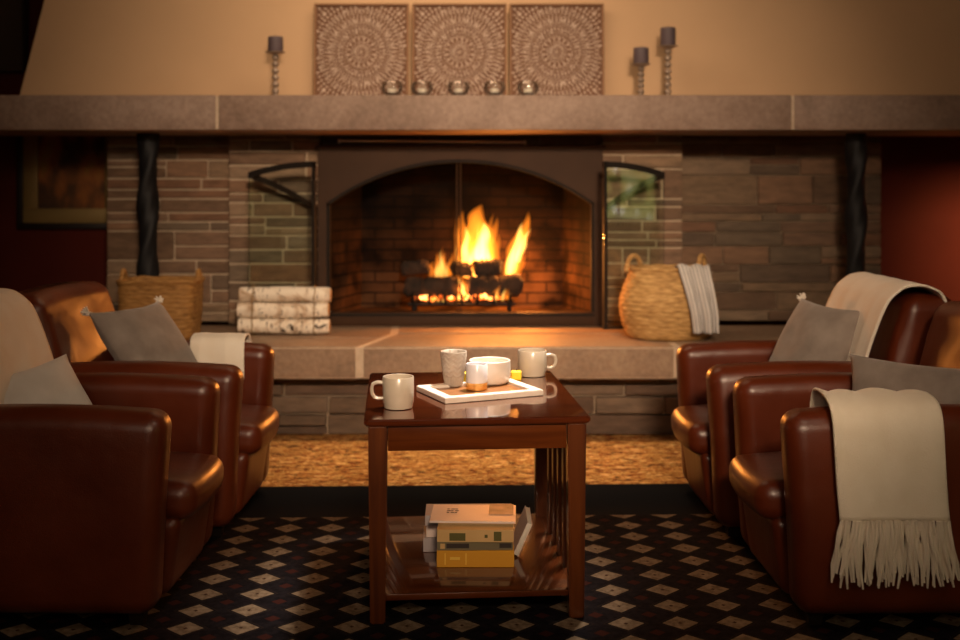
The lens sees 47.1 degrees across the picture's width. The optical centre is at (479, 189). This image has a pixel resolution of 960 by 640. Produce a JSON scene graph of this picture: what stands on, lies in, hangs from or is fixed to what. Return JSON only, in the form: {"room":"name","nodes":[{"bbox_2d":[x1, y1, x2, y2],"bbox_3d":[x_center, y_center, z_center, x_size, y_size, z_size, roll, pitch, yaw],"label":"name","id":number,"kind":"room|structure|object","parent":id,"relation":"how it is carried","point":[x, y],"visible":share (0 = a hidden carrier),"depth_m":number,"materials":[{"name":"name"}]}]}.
{"room":"fireside lounge","nodes":[
{"label":"fireside lounge","id":0,"kind":"room"},
{"bbox_2d":[107,137,228,321],"bbox_3d":[-1.687,0.214,6.179,0.673,1.005,0.438,0,0,0],"label":"wall","id":1,"kind":"structure","parent":0,"point":[192,172],"depth_m":5.97,"materials":[{"name":"stone"}]},
{"bbox_2d":[229,136,322,323],"bbox_3d":[-1.099,0.215,6.129,0.485,1.006,0.538,0,0,0],"label":"wall","id":2,"kind":"structure","parent":0,"point":[270,230],"depth_m":5.87,"materials":[{"name":"stone"}]},
{"bbox_2d":[323,136,597,144],"bbox_3d":[-0.103,-0.263,6.130,1.471,0.050,0.536,0,0,0],"label":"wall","id":3,"kind":"structure","parent":0,"point":[327,140],"depth_m":5.87,"materials":[{"name":"black metal"}]},
{"bbox_2d":[338,139,525,144],"bbox_3d":[-0.253,-0.254,5.826,0.993,0.030,0.064,0,0,0],"label":"rod","id":4,"kind":"object","parent":3,"relation":"attached to","point":[339,140],"visible":0.98,"depth_m":5.79,"materials":[{"name":"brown metal"}]},
{"bbox_2d":[0,95,959,135],"bbox_3d":[0.100,-0.373,5.605,6.788,0.169,0.610,0,0,0],"label":"mantel shelf","id":5,"kind":"object","parent":3,"relation":"on","point":[20,115],"visible":1,"depth_m":5.30,"materials":[{"name":"grey stone"}]},
{"bbox_2d":[266,51,284,94],"bbox_3d":[-1.026,-0.576,5.520,0.100,0.234,0.100,0,0,0],"label":"candle holder","id":6,"kind":"object","parent":5,"relation":"on","point":[275,57],"visible":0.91,"depth_m":5.51,"materials":[{"name":"silver metal"}]},
{"bbox_2d":[268,36,282,50],"bbox_3d":[-1.026,-0.736,5.520,0.076,0.086,0.076,0,0,0],"label":"pillar candle","id":7,"kind":"object","parent":6,"relation":"on","point":[275,43],"visible":0.89,"depth_m":5.49,"materials":[{"name":"wax"}]},
{"bbox_2d":[313,3,408,94],"bbox_3d":[-0.612,-0.712,5.678,0.488,0.506,0.069,0,0,0],"label":"carved panel","id":8,"kind":"object","parent":5,"relation":"on","point":[358,47],"visible":0.95,"depth_m":5.68,"materials":[{"name":"beige wood"}]},
{"bbox_2d":[381,81,402,94],"bbox_3d":[-0.430,-0.493,5.370,0.110,0.068,0.110,0,0,0],"label":"glass votive","id":9,"kind":"object","parent":5,"relation":"on","point":[391,91],"visible":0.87,"depth_m":5.35,"materials":[{"name":"clear glass"}]},
{"bbox_2d":[388,88,395,91],"bbox_3d":[-0.430,-0.480,5.370,0.043,0.030,0.042,0,0,0],"label":"tea light","id":10,"kind":"object","parent":9,"relation":"attached to","point":[389,89],"depth_m":5.35,"materials":[{"name":"white wax"}]},
{"bbox_2d":[411,81,432,94],"bbox_3d":[-0.283,-0.493,5.370,0.110,0.068,0.110,0,0,0],"label":"glass votive","id":11,"kind":"object","parent":5,"relation":"on","point":[421,91],"visible":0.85,"depth_m":5.35,"materials":[{"name":"clear glass"}]},
{"bbox_2d":[418,88,425,91],"bbox_3d":[-0.283,-0.480,5.370,0.043,0.030,0.042,0,0,0],"label":"tea light","id":12,"kind":"object","parent":11,"relation":"attached to","point":[419,89],"depth_m":5.35,"materials":[{"name":"white wax"}]},
{"bbox_2d":[447,81,469,94],"bbox_3d":[-0.105,-0.493,5.370,0.110,0.068,0.110,0,0,0],"label":"glass votive","id":13,"kind":"object","parent":5,"relation":"on","point":[457,91],"visible":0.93,"depth_m":5.35,"materials":[{"name":"clear glass"}]},
{"bbox_2d":[454,88,462,91],"bbox_3d":[-0.105,-0.480,5.370,0.043,0.030,0.042,0,0,0],"label":"tea light","id":14,"kind":"object","parent":13,"relation":"attached to","point":[455,89],"depth_m":5.35,"materials":[{"name":"white wax"}]},
{"bbox_2d":[412,3,506,94],"bbox_3d":[-0.105,-0.712,5.678,0.488,0.506,0.069,0,0,0],"label":"carved panel","id":15,"kind":"object","parent":5,"relation":"on","point":[458,43],"visible":0.94,"depth_m":5.68,"materials":[{"name":"beige wood"}]},
{"bbox_2d":[483,81,505,94],"bbox_3d":[0.071,-0.493,5.370,0.110,0.068,0.110,0,0,0],"label":"glass votive","id":16,"kind":"object","parent":5,"relation":"on","point":[493,91],"visible":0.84,"depth_m":5.35,"materials":[{"name":"clear glass"}]},
{"bbox_2d":[490,88,498,91],"bbox_3d":[0.071,-0.480,5.370,0.043,0.030,0.042,0,0,0],"label":"tea light","id":17,"kind":"object","parent":16,"relation":"attached to","point":[491,89],"depth_m":5.35,"materials":[{"name":"white wax"}]},
{"bbox_2d":[517,81,538,94],"bbox_3d":[0.234,-0.493,5.370,0.110,0.068,0.110,0,0,0],"label":"glass votive","id":18,"kind":"object","parent":5,"relation":"on","point":[527,91],"visible":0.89,"depth_m":5.35,"materials":[{"name":"clear glass"}]},
{"bbox_2d":[524,88,531,91],"bbox_3d":[0.234,-0.480,5.370,0.043,0.030,0.042,0,0,0],"label":"tea light","id":19,"kind":"object","parent":18,"relation":"attached to","point":[525,89],"depth_m":5.35,"materials":[{"name":"white wax"}]},
{"bbox_2d":[509,3,604,94],"bbox_3d":[0.396,-0.712,5.678,0.488,0.506,0.069,0,0,0],"label":"carved panel","id":20,"kind":"object","parent":5,"relation":"on","point":[559,47],"visible":0.94,"depth_m":5.68,"materials":[{"name":"beige wood"}]},
{"bbox_2d":[631,63,650,94],"bbox_3d":[0.805,-0.544,5.500,0.100,0.171,0.100,0,0,0],"label":"candle holder","id":21,"kind":"object","parent":5,"relation":"on","point":[640,66],"visible":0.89,"depth_m":5.49,"materials":[{"name":"silver metal"}]},
{"bbox_2d":[633,46,648,62],"bbox_3d":[0.805,-0.676,5.500,0.076,0.090,0.076,0,0,0],"label":"pillar candle","id":22,"kind":"object","parent":21,"relation":"on","point":[640,54],"visible":0.93,"depth_m":5.47,"materials":[{"name":"wax"}]},
{"bbox_2d":[658,45,677,94],"bbox_3d":[0.947,-0.592,5.540,0.100,0.266,0.100,0,0,0],"label":"candle holder","id":23,"kind":"object","parent":5,"relation":"on","point":[667,48],"visible":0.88,"depth_m":5.53,"materials":[{"name":"silver metal"}]},
{"bbox_2d":[660,26,675,44],"bbox_3d":[0.947,-0.777,5.540,0.076,0.101,0.076,0,0,0],"label":"pillar candle","id":24,"kind":"object","parent":23,"relation":"on","point":[667,34],"visible":0.94,"depth_m":5.51,"materials":[{"name":"wax"}]},
{"bbox_2d":[260,434,687,486],"bbox_3d":[0.100,1.183,2.150,8.600,0.050,8.700,0,0,0],"label":"floor","id":25,"kind":"structure","parent":0,"point":[294,459],"depth_m":4.67,"materials":[{"name":"beige carpet"}]},
{"bbox_2d":[0,483,959,639],"bbox_3d":[-0.030,1.153,2.281,6.800,0.008,4.010,0,0,-2],"label":"area rug","id":26,"kind":"object","parent":25,"relation":"on","point":[293,563],"visible":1,"depth_m":3.13,"materials":[{"name":"black carpet"}]},
{"bbox_2d":[0,372,223,624],"bbox_3d":[-1.193,0.743,3.164,0.867,0.811,0.650,0,0,1],"label":"armchair","id":27,"kind":"object","parent":26,"relation":"on","point":[106,504],"visible":0.95,"depth_m":2.85,"materials":[{"name":"leather"}]},
{"bbox_2d":[0,288,53,403],"bbox_3d":[-1.449,0.479,3.170,0.340,0.346,0.562,0,0,0],"label":"throw blanket","id":28,"kind":"object","parent":27,"relation":"on","point":[24,345],"visible":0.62,"depth_m":3.27,"materials":[{"name":"beige fabric"}]},
{"bbox_2d":[4,354,92,404],"bbox_3d":[-1.270,0.648,3.150,0.208,0.295,0.431,0,0,25],"label":"throw pillow","id":29,"kind":"object","parent":27,"relation":"on","point":[55,381],"visible":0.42,"depth_m":3.18,"materials":[{"name":"grey fabric"}]},
{"bbox_2d":[166,451,223,519],"bbox_3d":[-1.071,0.832,3.162,0.623,0.141,0.366,0,0,1],"label":"seat cushion","id":30,"kind":"object","parent":27,"relation":"on","point":[194,478],"depth_m":3.07,"materials":[{"name":"leather"}]},
{"bbox_2d":[19,281,278,536],"bbox_3d":[-1.161,0.743,3.904,0.867,0.811,0.650,0,0,1],"label":"armchair","id":31,"kind":"object","parent":26,"relation":"on","point":[248,420],"visible":0.41,"depth_m":3.73,"materials":[{"name":"leather"}]},
{"bbox_2d":[80,295,196,361],"bbox_3d":[-1.171,0.554,3.888,0.250,0.322,0.421,0,0,22],"label":"throw pillow","id":32,"kind":"object","parent":31,"relation":"on","point":[147,333],"visible":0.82,"depth_m":3.81,"materials":[{"name":"grey fabric"}]},
{"bbox_2d":[190,332,251,375],"bbox_3d":[-0.975,0.629,4.152,0.208,0.180,0.205,0,0,0],"label":"throw blanket","id":33,"kind":"object","parent":31,"relation":"on","point":[221,348],"visible":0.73,"depth_m":4.07,"materials":[{"name":"beige fabric"}]},
{"bbox_2d":[239,404,278,453],"bbox_3d":[-1.039,0.832,3.902,0.623,0.141,0.366,0,0,1],"label":"seat cushion","id":34,"kind":"object","parent":31,"relation":"on","point":[259,425],"depth_m":3.79,"materials":[{"name":"leather"}]},
{"bbox_2d":[364,371,590,623],"bbox_3d":[-0.034,0.876,3.290,0.604,0.543,0.750,0,0,-5],"label":"side table","id":35,"kind":"object","parent":26,"relation":"on","point":[550,561],"visible":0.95,"depth_m":2.96,"materials":[{"name":"brown wood"}]},
{"bbox_2d":[370,374,413,409],"bbox_3d":[-0.238,0.560,3.061,0.112,0.087,0.087,0,0,28],"label":"mug","id":36,"kind":"object","parent":35,"relation":"on","point":[398,389],"visible":1,"depth_m":3.02,"materials":[{"name":"ceramic"}]},
{"bbox_2d":[423,526,436,551],"bbox_3d":[-0.043,1.054,3.328,0.255,0.040,0.120,0,0,-2],"label":"book","id":37,"kind":"object","parent":35,"relation":"on","point":[429,543],"visible":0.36,"depth_m":3.26,"materials":[{"name":"grey paper"}]},
{"bbox_2d":[426,526,437,536],"bbox_3d":[-0.033,1.015,3.328,0.250,0.036,0.120,0,0,2],"label":"book","id":38,"kind":"object","parent":37,"relation":"on","point":[431,531],"visible":0.21,"depth_m":3.27,"materials":[{"name":"white paper"}]},
{"bbox_2d":[425,504,489,525],"bbox_3d":[-0.033,0.982,3.328,0.262,0.030,0.120,0,0,-1],"label":"book","id":39,"kind":"object","parent":38,"relation":"on","point":[429,507],"visible":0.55,"depth_m":3.31,"materials":[{"name":"grey paper"}]},
{"bbox_2d":[429,504,515,523],"bbox_3d":[-0.019,0.962,3.274,0.250,0.007,0.172,0,0,2],"label":"book","id":40,"kind":"object","parent":39,"relation":"on","point":[492,513],"visible":1,"depth_m":3.25,"materials":[{"name":"brown paper"}]},
{"bbox_2d":[489,504,512,514],"bbox_3d":[0.064,0.959,3.302,0.073,0.001,0.110,0,0,2],"label":"photo","id":41,"kind":"object","parent":40,"relation":"on","point":[494,509],"depth_m":3.30},
{"bbox_2d":[437,544,513,566],"bbox_3d":[-0.013,1.050,3.195,0.220,0.047,0.131,0,0,0],"label":"book","id":42,"kind":"object","parent":35,"relation":"on","point":[445,558],"visible":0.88,"depth_m":3.13,"materials":[{"name":"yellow paper"}]},
{"bbox_2d":[437,542,512,549],"bbox_3d":[-0.015,1.014,3.198,0.216,0.024,0.131,0,0,-1],"label":"book","id":43,"kind":"object","parent":42,"relation":"on","point":[440,545],"visible":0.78,"depth_m":3.13,"materials":[{"name":"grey paper"}]},
{"bbox_2d":[437,523,513,541],"bbox_3d":[-0.012,0.984,3.196,0.218,0.035,0.135,0,0,1],"label":"book","id":44,"kind":"object","parent":43,"relation":"on","point":[446,532],"visible":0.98,"depth_m":3.13,"materials":[{"name":"yellow paper"}]},
{"bbox_2d":[385,514,567,600],"bbox_3d":[-0.034,1.083,3.290,0.514,0.017,0.700,0,0,-5],"label":"shelf","id":45,"kind":"object","parent":35,"relation":"attached to","point":[540,569],"depth_m":3.09,"materials":[{"name":"brown wood"}]},
{"bbox_2d":[416,378,543,403],"bbox_3d":[-0.002,0.596,3.273,0.314,0.016,0.226,0,0,-25],"label":"serving tray","id":46,"kind":"object","parent":35,"relation":"on","point":[442,392],"visible":0.84,"depth_m":3.23,"materials":[{"name":"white wood"}]},
{"bbox_2d":[440,349,466,386],"bbox_3d":[-0.080,0.542,3.345,0.081,0.106,0.082,0,0,-19],"label":"tumbler","id":47,"kind":"object","parent":46,"relation":"on","point":[453,361],"visible":1,"depth_m":3.32,"materials":[{"name":"grey ceramic"}]},
{"bbox_2d":[466,362,486,390],"bbox_3d":[-0.010,0.557,3.285,0.065,0.078,0.065,0,0,0],"label":"cup","id":48,"kind":"object","parent":46,"relation":"on","point":[476,372],"visible":1,"depth_m":3.26,"materials":[{"name":"white ceramic"}]},
{"bbox_2d":[469,357,510,385],"bbox_3d":[0.030,0.559,3.395,0.129,0.072,0.129,0,0,0],"label":"bowl","id":49,"kind":"object","parent":46,"relation":"on","point":[498,368],"visible":0.64,"depth_m":3.35,"materials":[{"name":"beige ceramic"}]},
{"bbox_2d":[511,369,521,379],"bbox_3d":[0.116,0.587,3.505,0.032,0.034,0.032,0,0,0],"label":"candle","id":50,"kind":"object","parent":35,"relation":"on","point":[516,374],"visible":0.88,"depth_m":3.49,"materials":[{"name":"yellow wax"}]},
{"bbox_2d":[513,506,531,555],"bbox_3d":[0.125,1.022,3.300,0.056,0.100,0.174,0,0,0],"label":"book","id":51,"kind":"object","parent":35,"relation":"on","point":[521,531],"visible":0.87,"depth_m":3.25,"materials":[{"name":"white paper"}]},
{"bbox_2d":[518,348,556,376],"bbox_3d":[0.179,0.562,3.592,0.117,0.083,0.094,0,0,-36],"label":"mug","id":52,"kind":"object","parent":35,"relation":"on","point":[532,362],"visible":0.93,"depth_m":3.55,"materials":[{"name":"ceramic"}]},
{"bbox_2d":[671,287,951,536],"bbox_3d":[1.126,0.743,3.904,0.867,0.811,0.650,0,0,-1],"label":"armchair","id":53,"kind":"object","parent":26,"relation":"on","point":[702,422],"visible":0.39,"depth_m":3.65,"materials":[{"name":"leather"}]},
{"bbox_2d":[671,404,710,453],"bbox_3d":[1.004,0.832,3.902,0.623,0.141,0.366,0,0,-1],"label":"seat cushion","id":54,"kind":"object","parent":53,"relation":"on","point":[690,424],"depth_m":3.79,"materials":[{"name":"leather"}]},
{"bbox_2d":[768,293,859,361],"bbox_3d":[1.180,0.544,3.899,0.217,0.328,0.376,0,0,-23],"label":"throw pillow","id":55,"kind":"object","parent":53,"relation":"on","point":[812,332],"visible":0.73,"depth_m":3.83,"materials":[{"name":"grey fabric"}]},
{"bbox_2d":[825,272,946,360],"bbox_3d":[1.382,0.497,3.865,0.340,0.382,0.552,0,0,0],"label":"throw blanket","id":56,"kind":"object","parent":53,"relation":"on","point":[870,294],"visible":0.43,"depth_m":3.73,"materials":[{"name":"beige fabric"}]},
{"bbox_2d":[729,301,959,624],"bbox_3d":[1.171,0.743,3.164,0.867,0.811,0.650,0,0,-1],"label":"armchair","id":57,"kind":"object","parent":26,"relation":"on","point":[782,470],"visible":0.58,"depth_m":2.88,"materials":[{"name":"leather"}]},
{"bbox_2d":[729,451,785,519],"bbox_3d":[1.049,0.832,3.162,0.623,0.141,0.366,0,0,-1],"label":"seat cushion","id":58,"kind":"object","parent":57,"relation":"on","point":[757,478],"depth_m":3.06,"materials":[{"name":"leather"}]},
{"bbox_2d":[810,388,959,589],"bbox_3d":[1.058,0.772,2.912,0.334,0.483,0.269,0,0,0],"label":"throw blanket","id":59,"kind":"object","parent":57,"relation":"on","point":[890,457],"visible":0.98,"depth_m":2.80,"materials":[{"name":"beige fabric"}]},
{"bbox_2d":[850,354,959,403],"bbox_3d":[1.270,0.625,3.160,0.150,0.268,0.500,0,0,-40],"label":"throw pillow","id":60,"kind":"object","parent":57,"relation":"on","point":[941,383],"visible":0.38,"depth_m":3.17,"materials":[{"name":"grey fabric"}]},
{"bbox_2d":[272,378,677,433],"bbox_3d":[0.035,1.013,5.789,3.780,0.290,1.217,0,0,0],"label":"wall","id":61,"kind":"structure","parent":0,"point":[303,406],"depth_m":5.19,"materials":[{"name":"stone"}]},
{"bbox_2d":[200,325,784,378],"bbox_3d":[0.035,0.792,5.440,3.970,0.148,0.820,0,0,0],"label":"hearth slab","id":62,"kind":"object","parent":61,"relation":"on","point":[346,352],"visible":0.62,"depth_m":5.05,"materials":[{"name":"beige stone"}]},
{"bbox_2d":[136,133,159,276],"bbox_3d":[-1.690,0.215,5.600,0.114,1.004,0.114,0,0,0],"label":"column","id":63,"kind":"structure","parent":62,"relation":"on","point":[147,203],"depth_m":5.56,"materials":[{"name":"black metal"}]},
{"bbox_2d":[116,268,204,339],"bbox_3d":[-1.542,0.547,5.320,0.388,0.339,0.307,0,0,0],"label":"woven basket","id":64,"kind":"object","parent":62,"relation":"on","point":[182,295],"visible":0.69,"depth_m":5.19,"materials":[{"name":"wicker"}]},
{"bbox_2d":[237,317,330,334],"bbox_3d":[-0.969,0.674,5.449,0.451,0.084,0.082,0,0,0],"label":"birch log","id":65,"kind":"object","parent":62,"relation":"on","point":[260,325],"visible":0.98,"depth_m":5.42,"materials":[{"name":"white wood"}]},
{"bbox_2d":[251,285,256,334],"bbox_3d":[-1.119,0.595,5.450,0.014,0.250,0.098,0,0,0],"label":"twine","id":66,"kind":"object","parent":65,"relation":"attached to","point":[253,285],"visible":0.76,"depth_m":5.40,"materials":[{"name":"brown fabric"}]},
{"bbox_2d":[237,302,329,318],"bbox_3d":[-0.974,0.595,5.451,0.450,0.085,0.080,0,0,0],"label":"birch log","id":67,"kind":"object","parent":65,"relation":"on","point":[260,309],"visible":0.98,"depth_m":5.42,"materials":[{"name":"white wood"}]},
{"bbox_2d":[239,286,331,301],"bbox_3d":[-0.964,0.517,5.451,0.451,0.080,0.080,0,0,1],"label":"birch log","id":68,"kind":"object","parent":67,"relation":"on","point":[274,293],"visible":0.98,"depth_m":5.42,"materials":[{"name":"white wood"}]},
{"bbox_2d":[313,285,316,334],"bbox_3d":[-0.816,0.595,5.450,0.014,0.250,0.098,0,0,0],"label":"twine","id":69,"kind":"object","parent":65,"relation":"attached to","point":[314,285],"visible":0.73,"depth_m":5.40,"materials":[{"name":"brown fabric"}]},
{"bbox_2d":[248,145,664,328],"bbox_3d":[-0.119,0.240,5.935,2.124,0.955,0.891,0,0,0],"label":"fireplace insert","id":70,"kind":"object","parent":62,"relation":"on","point":[541,211],"depth_m":6.24,"materials":[{"name":"brown metal"}]},
{"bbox_2d":[401,260,431,276],"bbox_3d":[-0.354,0.434,6.129,0.173,0.094,0.092,0,0,0],"label":"log","id":71,"kind":"object","parent":70,"relation":"in","point":[418,267],"visible":1,"depth_m":6.10,"materials":[{"name":"brown wood"}]},
{"bbox_2d":[403,276,462,298],"bbox_3d":[-0.257,0.530,5.991,0.330,0.129,0.128,0,0,0],"label":"log","id":72,"kind":"object","parent":70,"relation":"on","point":[437,286],"visible":0.86,"depth_m":5.94,"materials":[{"name":"brown wood"}]},
{"bbox_2d":[450,261,472,276],"bbox_3d":[-0.101,0.436,6.066,0.127,0.095,0.087,0,0,-20],"label":"log","id":73,"kind":"object","parent":72,"relation":"on","point":[466,268],"visible":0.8,"depth_m":6.04,"materials":[{"name":"brown wood"}]},
{"bbox_2d":[415,291,499,301],"bbox_3d":[-0.123,0.580,6.035,0.484,0.055,0.260,0,0,0],"label":"embers","id":74,"kind":"object","parent":70,"relation":"on","point":[484,296],"visible":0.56,"depth_m":5.94,"materials":[{"name":"orange"}]},
{"bbox_2d":[464,273,522,297],"bbox_3d":[0.075,0.522,5.995,0.322,0.136,0.139,0,0,0],"label":"log","id":75,"kind":"object","parent":70,"relation":"on","point":[501,286],"visible":0.92,"depth_m":5.95,"materials":[{"name":"brown wood"}]},
{"bbox_2d":[471,258,502,276],"bbox_3d":[0.039,0.430,6.062,0.175,0.108,0.114,0,0,0],"label":"log","id":76,"kind":"object","parent":75,"relation":"on","point":[493,266],"visible":0.91,"depth_m":6.02,"materials":[{"name":"brown wood"}]},
{"bbox_2d":[618,253,717,340],"bbox_3d":[0.916,0.513,5.360,0.489,0.409,0.384,0,0,0],"label":"woven basket","id":77,"kind":"object","parent":62,"relation":"on","point":[653,303],"visible":0.66,"depth_m":5.21,"materials":[{"name":"beige wicker"}]},
{"bbox_2d":[675,264,718,333],"bbox_3d":[1.020,0.509,5.264,0.190,0.320,0.333,0,0,0],"label":"throw blanket","id":78,"kind":"object","parent":77,"relation":"hanging from","point":[697,281],"visible":0.91,"depth_m":5.14,"materials":[{"name":"fabric"}]},
{"bbox_2d":[844,133,867,275],"bbox_3d":[1.914,0.215,5.600,0.114,1.004,0.114,0,0,0],"label":"column","id":79,"kind":"structure","parent":62,"relation":"on","point":[856,146],"depth_m":5.56,"materials":[{"name":"black metal"}]},
{"bbox_2d":[0,0,959,324],"bbox_3d":[0.100,-0.342,6.450,8.600,3.000,0.100,0,0,0],"label":"wall","id":80,"kind":"structure","parent":0,"point":[920,175],"depth_m":6.40,"materials":[{"name":"red paint"}]},
{"bbox_2d":[0,0,28,72],"bbox_3d":[-3.405,-1.260,6.349,1.570,1.155,0.099,0,0,0],"label":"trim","id":81,"kind":"structure","parent":80,"relation":"attached to","point":[14,14],"depth_m":6.30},
{"bbox_2d":[16,136,126,228],"bbox_3d":[-2.367,-0.108,6.378,0.628,0.670,0.040,0,0,0],"label":"framed painting","id":82,"kind":"object","parent":80,"relation":"attached to","point":[61,181],"visible":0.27,"depth_m":6.38,"materials":[{"name":"black paint"}]},
{"bbox_2d":[20,0,959,95],"bbox_3d":[0.131,-1.149,6.069,5.082,1.383,0.658,0,0,0],"label":"wall","id":83,"kind":"structure","parent":0,"point":[80,47],"depth_m":5.75,"materials":[{"name":"paint"}]},
{"bbox_2d":[598,136,681,323],"bbox_3d":[0.865,0.215,6.129,0.429,1.006,0.538,0,0,0],"label":"wall","id":84,"kind":"structure","parent":0,"point":[647,223],"depth_m":5.87,"materials":[{"name":"stone"}]},
{"bbox_2d":[682,137,880,320],"bbox_3d":[1.641,0.214,6.204,1.105,1.005,0.388,0,0,0],"label":"wall","id":85,"kind":"structure","parent":0,"point":[765,214],"depth_m":6.01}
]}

